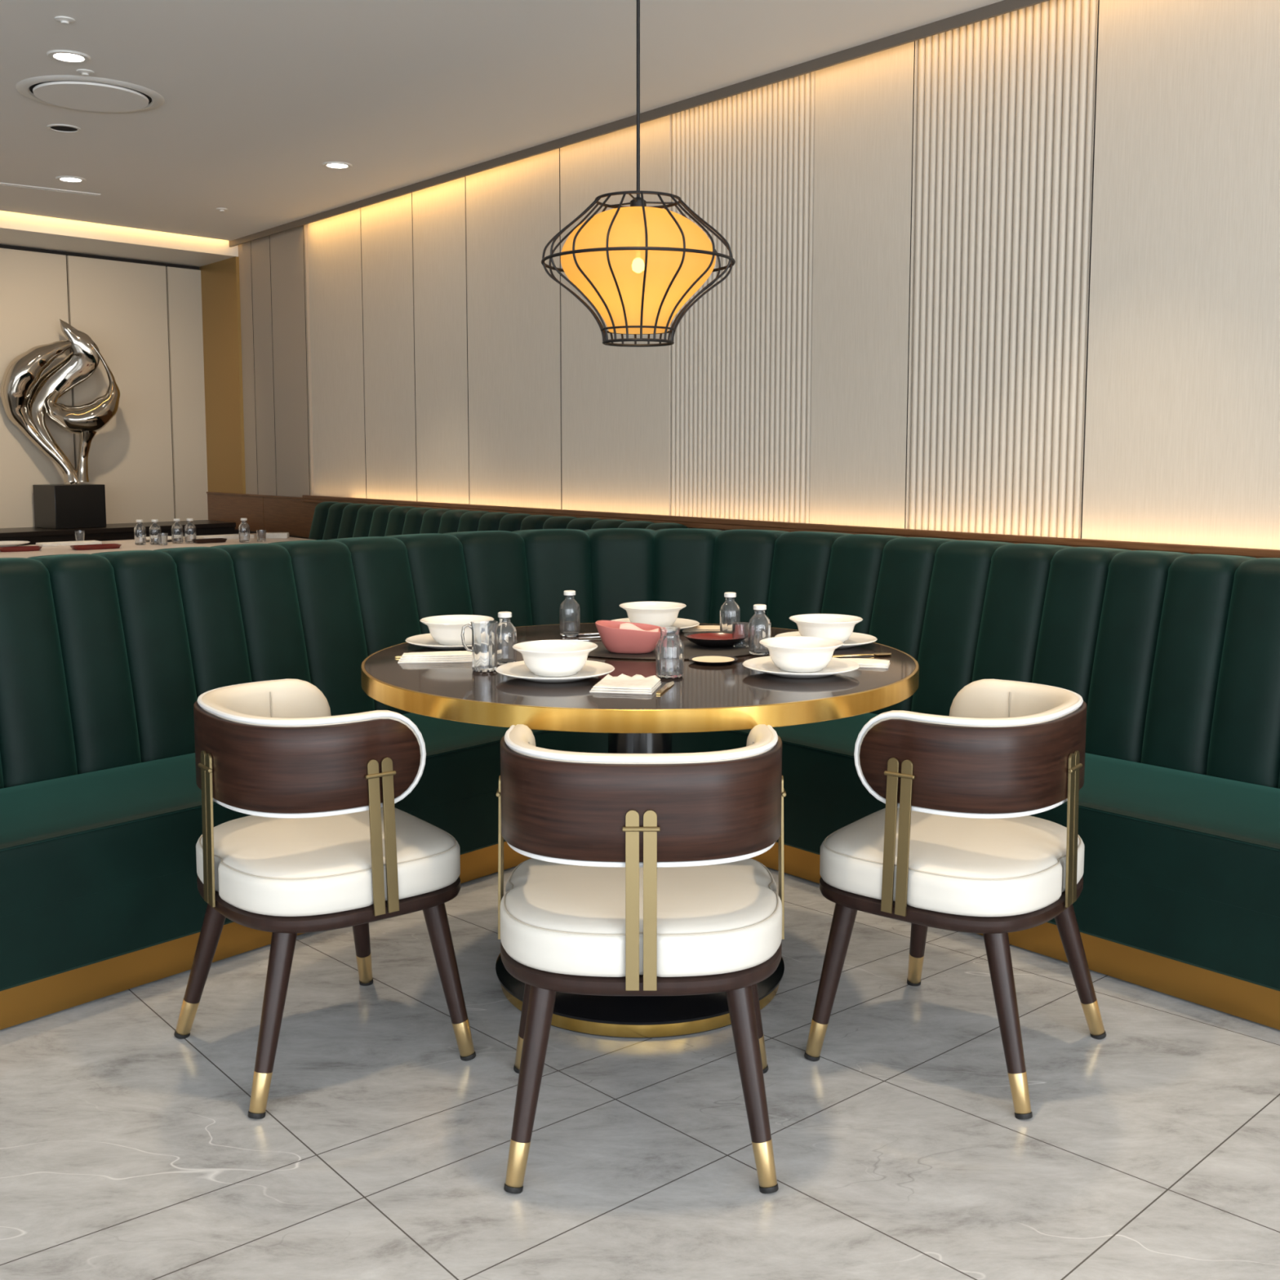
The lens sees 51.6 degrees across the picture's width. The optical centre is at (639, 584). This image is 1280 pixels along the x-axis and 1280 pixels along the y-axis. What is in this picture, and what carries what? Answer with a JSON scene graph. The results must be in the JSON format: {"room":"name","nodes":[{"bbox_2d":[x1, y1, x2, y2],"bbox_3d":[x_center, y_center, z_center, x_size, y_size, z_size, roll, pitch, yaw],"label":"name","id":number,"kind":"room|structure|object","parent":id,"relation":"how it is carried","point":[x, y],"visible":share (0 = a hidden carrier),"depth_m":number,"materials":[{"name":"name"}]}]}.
{"room":"restaurant","nodes":[
{"label":"restaurant","id":0,"kind":"room"},
{"bbox_2d":[0,248,208,528],"bbox_3d":[-6.983,-0.837,4.821,0.030,1.778,11.894,5,8,42],"label":"wall","id":1,"kind":"structure","parent":0,"point":[123,308],"depth_m":8.74,"materials":[{"name":"beige paint"}]},
{"bbox_2d":[0,244,199,511],"bbox_3d":[-6.999,-0.552,4.870,0.038,2.600,11.918,5,8,42],"label":"trim","id":2,"kind":"structure","parent":1,"relation":"attached to","point":[6,246],"depth_m":8.57,"materials":[{"name":"black"}]},
{"bbox_2d":[0,210,238,266],"bbox_3d":[-6.707,-1.858,4.600,0.660,0.247,12.101,5,8,42],"label":"trim","id":3,"kind":"structure","parent":1,"relation":"attached to","point":[18,229],"depth_m":8.16,"materials":[{"name":"white paint"}]},
{"bbox_2d":[199,253,245,493],"bbox_3d":[-2.814,-1.441,8.972,0.065,1.642,0.654,-5,7,-39],"label":"wall panel","id":4,"kind":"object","parent":1,"relation":"attached to","point":[220,280],"depth_m":8.91,"materials":[{"name":"brown metal"}]},
{"bbox_2d":[234,528,308,538],"bbox_3d":[-2.351,0.027,8.542,0.075,0.720,2.129,-5,7,-39],"label":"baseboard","id":5,"kind":"structure","parent":1,"relation":"attached to","point":[236,531],"depth_m":8.63,"materials":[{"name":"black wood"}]},
{"bbox_2d":[0,0,1003,240],"bbox_3d":[-1.440,-1.635,2.572,17.397,0.030,12.168,0,6,0],"label":"ceiling","id":6,"kind":"structure","parent":0,"point":[258,95],"depth_m":4.83,"materials":[{"name":"white paint"}]},
{"bbox_2d":[0,182,101,196],"bbox_3d":[-3.231,-2.032,6.728,0.934,0.007,0.060,-4,7,-38],"label":"linear air slot","id":7,"kind":"object","parent":6,"relation":"attached to","point":[1,184],"visible":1,"depth_m":6.85,"materials":[{"name":"white metal"}]},
{"bbox_2d":[46,124,80,133],"bbox_3d":[-2.420,-1.917,5.568,0.132,0.008,0.132,0,6,0],"label":"recessed light","id":8,"kind":"object","parent":6,"relation":"in","point":[56,127],"visible":1,"depth_m":5.57,"materials":[{"name":"white"}]},
{"bbox_2d":[54,16,75,25],"bbox_3d":[-1.810,-1.772,4.171,0.060,0.014,0.060,0,6,0],"label":"sprinkler","id":9,"kind":"object","parent":6,"relation":"attached to","point":[65,20],"visible":1,"depth_m":4.16,"materials":[{"name":"white"}]},
{"bbox_2d":[46,49,90,63],"bbox_3d":[-1.964,-1.816,4.557,0.140,0.010,0.140,0,6,0],"label":"recessed light","id":10,"kind":"object","parent":6,"relation":"in","point":[63,55],"visible":1,"depth_m":4.55,"materials":[{"name":"white plastic"}]},
{"bbox_2d":[55,175,85,182],"bbox_3d":[-2.836,-2.020,6.603,0.140,0.010,0.140,0,6,0],"label":"recessed light","id":11,"kind":"object","parent":6,"relation":"in","point":[65,179],"visible":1,"depth_m":6.61,"materials":[{"name":"white plastic"}]},
{"bbox_2d":[75,69,94,76],"bbox_3d":[-1.985,-1.829,4.742,0.060,0.014,0.060,0,6,0],"label":"sprinkler","id":12,"kind":"object","parent":6,"relation":"attached to","point":[86,73],"visible":1,"depth_m":4.73,"materials":[{"name":"white metal"}]},
{"bbox_2d":[15,75,164,113],"bbox_3d":[-2.090,-1.861,5.051,0.524,0.018,0.524,0,6,0],"label":"ceiling vent","id":13,"kind":"object","parent":6,"relation":"in","point":[78,93],"visible":1,"depth_m":5.00,"materials":[{"name":"white metal"}]},
{"bbox_2d":[216,208,227,211],"bbox_3d":[-2.340,-2.095,7.417,0.060,0.014,0.060,0,6,0],"label":"sprinkler","id":14,"kind":"object","parent":6,"relation":"attached to","point":[219,209],"visible":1,"depth_m":7.40,"materials":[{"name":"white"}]},
{"bbox_2d":[322,161,352,168],"bbox_3d":[-1.435,-1.988,6.280,0.140,0.010,0.140,0,6,0],"label":"recessed light","id":15,"kind":"object","parent":6,"relation":"in","point":[334,165],"visible":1,"depth_m":6.28,"materials":[{"name":"white"}]},
{"bbox_2d":[541,0,735,346],"bbox_3d":[-0.004,-1.096,2.941,0.436,1.112,0.436,-3,6,-25],"label":"pendant lamp","id":16,"kind":"object","parent":6,"relation":"hanging from","point":[637,265],"visible":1,"depth_m":2.88,"materials":[{"name":"yellow fabric"}]},
{"bbox_2d":[0,866,1279,1279],"bbox_3d":[-1.525,0.920,3.458,18.207,0.050,13.099,0,6,0],"label":"floor","id":17,"kind":"structure","parent":0,"point":[131,1148],"depth_m":2.42,"materials":[{"name":"grey tile"}]},
{"bbox_2d":[0,520,235,545],"bbox_3d":[-4.806,0.152,6.965,0.479,0.745,5.848,5,8,42],"label":"console shelf","id":18,"kind":"object","parent":17,"relation":"on","point":[117,531],"visible":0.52,"depth_m":8.24,"materials":[{"name":"black wood"}]},
{"bbox_2d":[32,484,106,528],"bbox_3d":[-3.579,-0.492,8.317,0.300,0.267,0.320,5,8,42],"label":"plinth","id":19,"kind":"object","parent":18,"relation":"on","point":[56,506],"visible":1,"depth_m":8.21,"materials":[{"name":"black stone"}]},
{"bbox_2d":[0,319,119,484],"bbox_3d":[-3.586,-1.131,8.216,0.685,1.021,0.204,-2,6,-20],"label":"metal sculpture","id":20,"kind":"object","parent":19,"relation":"on","point":[26,396],"visible":1,"depth_m":8.21,"materials":[{"name":"silver metal"}]},
{"bbox_2d":[0,533,315,558],"bbox_3d":[-3.019,0.209,6.560,0.890,0.750,3.134,5,8,42],"label":"banquet table","id":21,"kind":"object","parent":17,"relation":"on","point":[126,544],"visible":0.14,"depth_m":6.84,"materials":[{"name":"beige fabric"}]},
{"bbox_2d":[0,541,30,546],"bbox_3d":[-3.300,-0.208,6.873,0.250,0.019,0.250,0,6,0],"label":"dinner plate","id":22,"kind":"object","parent":21,"relation":"on","point":[2,544],"visible":1,"depth_m":6.87,"materials":[{"name":"white ceramic"}]},
{"bbox_2d":[0,546,41,551],"bbox_3d":[-3.060,-0.174,6.535,0.200,0.019,0.120,-4,7,-34],"label":"serving tray","id":23,"kind":"object","parent":21,"relation":"on","point":[15,548],"visible":1,"depth_m":6.51,"materials":[{"name":"red paint"}]},
{"bbox_2d":[35,540,102,546],"bbox_3d":[-3.000,-0.215,6.963,0.300,0.015,0.120,-5,7,-40],"label":"folded napkin","id":24,"kind":"object","parent":21,"relation":"on","point":[82,542],"visible":0.93,"depth_m":6.93,"materials":[{"name":"fabric"}]},
{"bbox_2d":[74,530,84,541],"bbox_3d":[-3.030,-0.259,7.170,0.052,0.062,0.052,0,6,0],"label":"glass tumbler","id":25,"kind":"object","parent":21,"relation":"on","point":[79,535],"visible":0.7,"depth_m":7.15,"materials":[{"name":"white"}]},
{"bbox_2d":[70,543,121,550],"bbox_3d":[-2.740,-0.188,6.674,0.240,0.019,0.120,-5,8,-43],"label":"serving tray","id":26,"kind":"object","parent":21,"relation":"on","point":[103,546],"visible":1,"depth_m":6.65,"materials":[{"name":"red paint"}]},
{"bbox_2d":[133,520,146,544],"bbox_3d":[-2.633,-0.275,6.977,0.060,0.131,0.058,-1,6,-9],"label":"glass bottle","id":27,"kind":"object","parent":21,"relation":"on","point":[140,531],"visible":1,"depth_m":6.96,"materials":[{"name":"white"}]},
{"bbox_2d":[149,519,160,544],"bbox_3d":[-2.560,-0.277,6.997,0.060,0.131,0.058,0,6,-4],"label":"glass bottle","id":28,"kind":"object","parent":21,"relation":"on","point":[154,528],"visible":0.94,"depth_m":6.97,"materials":[{"name":"white"}]},
{"bbox_2d":[157,533,167,545],"bbox_3d":[-2.500,-0.236,6.941,0.052,0.062,0.052,0,6,0],"label":"glass tumbler","id":29,"kind":"object","parent":21,"relation":"on","point":[162,537],"visible":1,"depth_m":6.92,"materials":[{"name":"white"}]},
{"bbox_2d":[146,536,184,541],"bbox_3d":[-2.620,-0.248,7.271,0.250,0.019,0.250,0,6,0],"label":"dinner plate","id":30,"kind":"object","parent":21,"relation":"on","point":[169,538],"visible":0.2,"depth_m":7.28,"materials":[{"name":"white ceramic"}]},
{"bbox_2d":[171,518,182,543],"bbox_3d":[-2.475,-0.286,7.087,0.060,0.131,0.058,-2,6,-23],"label":"glass bottle","id":31,"kind":"object","parent":21,"relation":"on","point":[176,528],"visible":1,"depth_m":7.07,"materials":[{"name":"white"}]},
{"bbox_2d":[184,518,195,542],"bbox_3d":[-2.412,-0.288,7.106,0.058,0.131,0.060,4,7,37],"label":"glass bottle","id":32,"kind":"object","parent":21,"relation":"on","point":[189,528],"visible":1,"depth_m":7.08,"materials":[{"name":"white"}]},
{"bbox_2d":[192,537,226,543],"bbox_3d":[-2.320,-0.235,7.142,0.180,0.019,0.100,-5,8,-43],"label":"serving tray","id":33,"kind":"object","parent":21,"relation":"on","point":[211,540],"visible":1,"depth_m":7.11,"materials":[{"name":"brown wood"}]},
{"bbox_2d":[195,533,253,539],"bbox_3d":[-2.330,-0.265,7.430,0.300,0.022,0.120,-5,8,-43],"label":"folded napkin","id":34,"kind":"object","parent":21,"relation":"on","point":[230,536],"visible":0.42,"depth_m":7.38,"materials":[{"name":"fabric"}]},
{"bbox_2d":[238,518,249,542],"bbox_3d":[-2.135,-0.292,7.146,0.058,0.131,0.060,5,8,44],"label":"glass bottle","id":35,"kind":"object","parent":21,"relation":"on","point":[243,528],"visible":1,"depth_m":7.13,"materials":[{"name":"white"}]},
{"bbox_2d":[256,529,266,542],"bbox_3d":[-2.060,-0.263,7.209,0.052,0.062,0.052,0,6,0],"label":"glass tumbler","id":36,"kind":"object","parent":21,"relation":"on","point":[261,534],"visible":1,"depth_m":7.19,"materials":[{"name":"white"}]},
{"bbox_2d":[266,532,288,538],"bbox_3d":[-2.060,-0.277,7.510,0.130,0.030,0.070,-1,6,-6],"label":"folded napkin","id":37,"kind":"object","parent":21,"relation":"on","point":[268,535],"visible":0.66,"depth_m":7.48,"materials":[{"name":"fabric"}]},
{"bbox_2d":[173,678,475,1119],"bbox_3d":[-0.663,0.597,2.742,0.485,0.743,0.522,-4,7,-37],"label":"dining chair","id":38,"kind":"object","parent":17,"relation":"on","point":[324,845],"visible":1,"depth_m":2.54,"materials":[{"name":"beige leather"}]},
{"bbox_2d":[200,679,421,758],"bbox_3d":[-0.696,0.323,2.689,0.338,0.188,0.475,-4,7,-37],"label":"backrest cushion","id":39,"kind":"object","parent":38,"relation":"on","point":[280,718],"depth_m":2.53,"materials":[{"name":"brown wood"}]},
{"bbox_2d":[195,807,460,916],"bbox_3d":[-0.655,0.550,2.743,0.466,0.100,0.506,-4,7,-37],"label":"seat cushion","id":40,"kind":"object","parent":38,"relation":"on","point":[253,865],"depth_m":2.58,"materials":[{"name":"white leather"}]},
{"bbox_2d":[308,502,688,540],"bbox_3d":[-1.052,0.130,6.336,0.642,0.952,3.150,-5,7,-39],"label":"banquette","id":41,"kind":"object","parent":17,"relation":"on","point":[331,520],"visible":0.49,"depth_m":6.65,"materials":[{"name":"green fabric"}]},
{"bbox_2d":[0,528,1279,1030],"bbox_3d":[-0.003,0.401,3.550,4.709,0.966,2.617,0,6,0],"label":"banquette","id":42,"kind":"object","parent":17,"relation":"on","point":[1173,658],"visible":0.69,"depth_m":3.51,"materials":[{"name":"green fabric"}]},
{"bbox_2d":[0,712,1279,917],"bbox_3d":[-0.003,0.552,3.421,4.282,0.170,2.332,0,6,0],"label":"seat cushion","id":43,"kind":"object","parent":42,"relation":"on","point":[79,833],"depth_m":3.09,"materials":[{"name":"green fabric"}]},
{"bbox_2d":[360,622,919,1038],"bbox_3d":[0.000,0.547,3.105,1.264,0.762,1.264,0,6,0],"label":"round dining table","id":44,"kind":"object","parent":17,"relation":"on","point":[731,696],"visible":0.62,"depth_m":2.73,"materials":[{"name":"stone"}]},
{"bbox_2d":[397,650,471,662],"bbox_3d":[-0.430,0.164,3.016,0.235,0.018,0.055,-1,6,-6],"label":"folded napkin","id":45,"kind":"object","parent":44,"relation":"on","point":[456,655],"visible":0.67,"depth_m":2.99,"materials":[{"name":"fabric"}]},
{"bbox_2d":[405,633,471,650],"bbox_3d":[-0.445,0.141,3.230,0.250,0.019,0.250,0,6,0],"label":"dinner plate","id":46,"kind":"object","parent":44,"relation":"on","point":[426,640],"visible":0.45,"depth_m":3.19,"materials":[{"name":"white ceramic"}]},
{"bbox_2d":[420,614,493,645],"bbox_3d":[-0.445,0.113,3.227,0.179,0.058,0.179,0,6,0],"label":"soup bowl","id":47,"kind":"object","parent":46,"relation":"on","point":[444,629],"visible":0.73,"depth_m":3.18,"materials":[{"name":"white ceramic"}]},
{"bbox_2d":[461,620,497,671],"bbox_3d":[-0.345,0.134,2.874,0.074,0.106,0.059,1,6,9],"label":"glass pitcher","id":48,"kind":"object","parent":44,"relation":"on","point":[484,633],"visible":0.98,"depth_m":2.85,"materials":[{"name":"clear glass"}]},
{"bbox_2d":[497,611,516,665],"bbox_3d":[-0.301,0.120,2.956,0.053,0.117,0.052,-2,6,-23],"label":"glass bottle","id":49,"kind":"object","parent":44,"relation":"on","point":[506,630],"visible":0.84,"depth_m":2.94,"materials":[{"name":"clear glass"}]},
{"bbox_2d":[495,660,614,682],"bbox_3d":[-0.178,0.185,2.787,0.250,0.019,0.250,0,6,0],"label":"dinner plate","id":50,"kind":"object","parent":44,"relation":"on","point":[518,669],"visible":0.63,"depth_m":2.78,"materials":[{"name":"white ceramic"}]},
{"bbox_2d":[512,640,597,676],"bbox_3d":[-0.178,0.158,2.784,0.179,0.058,0.179,0,6,0],"label":"soup bowl","id":51,"kind":"object","parent":50,"relation":"on","point":[548,658],"visible":1,"depth_m":2.74,"materials":[{"name":"white ceramic"}]},
{"bbox_2d":[559,590,580,636],"bbox_3d":[-0.181,0.075,3.414,0.053,0.117,0.052,0,6,0],"label":"glass bottle","id":52,"kind":"object","parent":44,"relation":"on","point":[569,609],"visible":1,"depth_m":3.40,"materials":[{"name":"clear glass"}]},
{"bbox_2d":[549,639,601,640],"bbox_3d":[-0.150,0.140,3.330,0.180,0.003,0.016,-1,6,-9],"label":"table knife","id":53,"kind":"object","parent":44,"relation":"on","point":[549,639],"visible":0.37,"depth_m":3.33,"materials":[{"name":"silver metal"}]},
{"bbox_2d":[561,632,599,636],"bbox_3d":[-0.120,0.129,3.430,0.170,0.007,0.035,-2,6,-20],"label":"spoon","id":54,"kind":"object","parent":44,"relation":"on","point":[588,633],"visible":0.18,"depth_m":3.42,"materials":[{"name":"silver metal"}]},
{"bbox_2d":[589,673,661,693],"bbox_3d":[-0.028,0.198,2.661,0.125,0.021,0.115,1,6,10],"label":"folded napkin","id":55,"kind":"object","parent":44,"relation":"on","point":[623,683],"visible":1,"depth_m":2.63,"materials":[{"name":"fabric"}]},
{"bbox_2d":[612,617,699,630],"bbox_3d":[0.034,0.112,3.528,0.250,0.019,0.250,0,6,0],"label":"dinner plate","id":56,"kind":"object","parent":44,"relation":"on","point":[683,624],"visible":0.21,"depth_m":3.57,"materials":[{"name":"white ceramic"}]},
{"bbox_2d":[619,601,686,626],"bbox_3d":[0.034,0.084,3.526,0.179,0.058,0.179,0,6,0],"label":"soup bowl","id":57,"kind":"object","parent":56,"relation":"on","point":[661,614],"visible":0.87,"depth_m":3.48,"materials":[{"name":"white ceramic"}]},
{"bbox_2d":[655,680,674,694],"bbox_3d":[0.052,0.206,2.659,0.016,0.003,0.150,1,6,13],"label":"table knife","id":58,"kind":"object","parent":44,"relation":"on","point":[670,684],"visible":1,"depth_m":2.64,"materials":[{"name":"gold metal"}]},
{"bbox_2d":[587,640,750,659],"bbox_3d":[0.055,0.156,3.161,0.460,0.004,0.288,0,6,0],"label":"placemat","id":59,"kind":"object","parent":44,"relation":"on","point":[691,649],"visible":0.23,"depth_m":3.10,"materials":[{"name":"black"}]},
{"bbox_2d":[595,620,661,653],"bbox_3d":[-0.022,0.123,3.112,0.164,0.070,0.124,1,6,7],"label":"dish","id":60,"kind":"object","parent":59,"relation":"on","point":[615,639],"visible":0.93,"depth_m":3.07,"materials":[{"name":"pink ceramic"}]},
{"bbox_2d":[619,622,658,631],"bbox_3d":[-0.002,0.108,3.100,0.090,0.034,0.050,1,6,6],"label":"napkin","id":61,"kind":"object","parent":60,"relation":"in","point":[626,625],"visible":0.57,"depth_m":3.10,"materials":[{"name":"white fabric"}]},
{"bbox_2d":[684,631,745,647],"bbox_3d":[0.185,0.136,3.219,0.158,0.024,0.158,0,6,0],"label":"serving dish","id":62,"kind":"object","parent":59,"relation":"on","point":[703,638],"visible":0.96,"depth_m":3.24,"materials":[{"name":"black"}]},
{"bbox_2d":[655,626,684,678],"bbox_3d":[0.063,0.143,2.793,0.059,0.104,0.059,0,6,0],"label":"glass carafe","id":63,"kind":"object","parent":44,"relation":"on","point":[669,648],"visible":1,"depth_m":2.77,"materials":[{"name":"clear glass"}]},
{"bbox_2d":[682,625,719,631],"bbox_3d":[0.185,0.117,3.529,0.140,0.010,0.060,1,6,6],"label":"folded napkin","id":64,"kind":"object","parent":44,"relation":"on","point":[700,628],"visible":0.59,"depth_m":3.51,"materials":[{"name":"beige fabric"}]},
{"bbox_2d":[688,654,737,664],"bbox_3d":[0.165,0.172,2.987,0.112,0.008,0.112,0,6,0],"label":"dish","id":65,"kind":"object","parent":44,"relation":"on","point":[707,659],"visible":1,"depth_m":2.99,"materials":[{"name":"beige ceramic"}]},
{"bbox_2d":[720,591,740,631],"bbox_3d":[0.229,0.079,3.369,0.053,0.117,0.052,-1,6,-13],"label":"glass bottle","id":66,"kind":"object","parent":44,"relation":"on","point":[730,611],"visible":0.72,"depth_m":3.35,"materials":[{"name":"clear glass"}]},
{"bbox_2d":[732,622,748,647],"bbox_3d":[0.245,0.124,3.198,0.046,0.062,0.046,0,6,0],"label":"glass tumbler","id":67,"kind":"object","parent":44,"relation":"on","point":[740,629],"visible":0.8,"depth_m":3.18,"materials":[{"name":"clear glass"}]},
{"bbox_2d":[748,604,771,655],"bbox_3d":[0.280,0.106,3.101,0.053,0.117,0.052,-1,6,-6],"label":"glass bottle","id":68,"kind":"object","parent":44,"relation":"on","point":[759,624],"visible":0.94,"depth_m":3.08,"materials":[{"name":"clear glass"}]},
{"bbox_2d":[742,656,859,678],"bbox_3d":[0.345,0.180,2.842,0.250,0.019,0.250,0,6,0],"label":"dinner plate","id":69,"kind":"object","parent":44,"relation":"on","point":[765,664],"visible":0.71,"depth_m":2.83,"materials":[{"name":"white ceramic"}]},
{"bbox_2d":[759,635,843,671],"bbox_3d":[0.345,0.152,2.839,0.179,0.058,0.179,0,6,0],"label":"soup bowl","id":70,"kind":"object","parent":69,"relation":"on","point":[793,653],"visible":1,"depth_m":2.80,"materials":[{"name":"white ceramic"}]},
{"bbox_2d":[774,631,877,648],"bbox_3d":[0.455,0.139,3.250,0.250,0.019,0.250,0,6,0],"label":"dinner plate","id":71,"kind":"object","parent":44,"relation":"on","point":[855,638],"visible":0.34,"depth_m":3.27,"materials":[{"name":"white ceramic"}]},
{"bbox_2d":[789,613,862,642],"bbox_3d":[0.455,0.111,3.247,0.179,0.058,0.179,0,6,0],"label":"soup bowl","id":72,"kind":"object","parent":71,"relation":"on","point":[833,626],"visible":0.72,"depth_m":3.20,"materials":[{"name":"white ceramic"}]},
{"bbox_2d":[832,652,891,657],"bbox_3d":[0.515,0.165,3.071,0.150,0.007,0.035,-2,6,-17],"label":"spoon","id":73,"kind":"object","parent":44,"relation":"on","point":[879,653],"visible":0.95,"depth_m":3.07,"materials":[{"name":"gold metal"}]},
{"bbox_2d":[872,652,891,656],"bbox_3d":[0.564,0.163,3.087,0.047,0.005,0.035,-2,6,-17],"label":"handle","id":74,"kind":"object","parent":73,"relation":"on","point":[880,653],"depth_m":3.08,"materials":[{"name":"gold metal"}]},
{"bbox_2d":[840,657,889,668],"bbox_3d":[0.490,0.174,2.957,0.130,0.010,0.070,1,6,14],"label":"folded napkin","id":75,"kind":"object","parent":44,"relation":"on","point":[868,663],"visible":0.56,"depth_m":2.93,"materials":[{"name":"fabric"}]},
{"bbox_2d":[496,724,786,1193],"bbox_3d":[0.002,0.630,2.414,0.522,0.743,0.485,0,6,0],"label":"dining chair","id":76,"kind":"object","parent":17,"relation":"on","point":[641,877],"visible":1,"depth_m":2.21,"materials":[{"name":"brown wood"}]},
{"bbox_2d":[500,857,782,977],"bbox_3d":[0.002,0.582,2.419,0.506,0.100,0.466,0,6,0],"label":"seat cushion","id":77,"kind":"object","parent":76,"relation":"on","point":[557,920],"depth_m":2.25,"materials":[{"name":"white leather"}]},
{"bbox_2d":[509,724,773,764],"bbox_3d":[0.002,0.358,2.345,0.475,0.188,0.338,0,6,0],"label":"backrest cushion","id":78,"kind":"object","parent":76,"relation":"on","point":[758,749],"depth_m":2.20,"materials":[{"name":"beige leather"}]},
{"bbox_2d":[804,679,1106,1119],"bbox_3d":[0.663,0.597,2.740,0.485,0.743,0.522,4,7,37],"label":"dining chair","id":79,"kind":"object","parent":17,"relation":"on","point":[956,844],"visible":1,"depth_m":2.54,"materials":[{"name":"beige leather"}]},
{"bbox_2d":[819,807,1084,916],"bbox_3d":[0.655,0.550,2.741,0.466,0.100,0.506,4,7,37],"label":"seat cushion","id":80,"kind":"object","parent":79,"relation":"on","point":[1021,866],"depth_m":2.58,"materials":[{"name":"white leather"}]},
{"bbox_2d":[858,679,1078,764],"bbox_3d":[0.696,0.324,2.688,0.338,0.188,0.475,4,7,37],"label":"backrest cushion","id":81,"kind":"object","parent":79,"relation":"on","point":[988,721],"depth_m":2.52,"materials":[{"name":"beige leather"}]},
{"bbox_2d":[307,0,1279,550],"bbox_3d":[2.678,-0.800,2.311,0.014,1.800,14.689,-5,7,-39],"label":"wall","id":82,"kind":"structure","parent":0,"point":[1017,272],"depth_m":4.49,"materials":[{"name":"beige paint"}]},
{"bbox_2d":[206,491,319,537],"bbox_3d":[-2.352,-0.450,8.494,0.077,0.240,2.129,-5,7,-39],"label":"trim","id":83,"kind":"structure","parent":82,"relation":"attached to","point":[271,513],"depth_m":8.52,"materials":[{"name":"brown wood"}]},
{"bbox_2d":[238,224,314,497],"bbox_3d":[-2.298,-1.379,8.339,0.016,1.660,0.987,-5,7,-39],"label":"wall panel","id":84,"kind":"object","parent":82,"relation":"attached to","point":[273,269],"depth_m":8.29,"materials":[{"name":"beige paint"}]},
{"bbox_2d":[228,0,1048,247],"bbox_3d":[2.303,-1.613,2.539,0.012,0.066,15.640,-5,7,-39],"label":"trim","id":85,"kind":"structure","parent":82,"relation":"attached to","point":[1004,6],"depth_m":5.04,"materials":[{"name":"brown"}]},
{"bbox_2d":[302,494,1279,558],"bbox_3d":[2.642,0.043,2.365,0.075,0.043,14.689,-5,7,-39],"label":"trim","id":86,"kind":"structure","parent":82,"relation":"attached to","point":[689,522],"depth_m":4.77,"materials":[{"name":"brown wood"}]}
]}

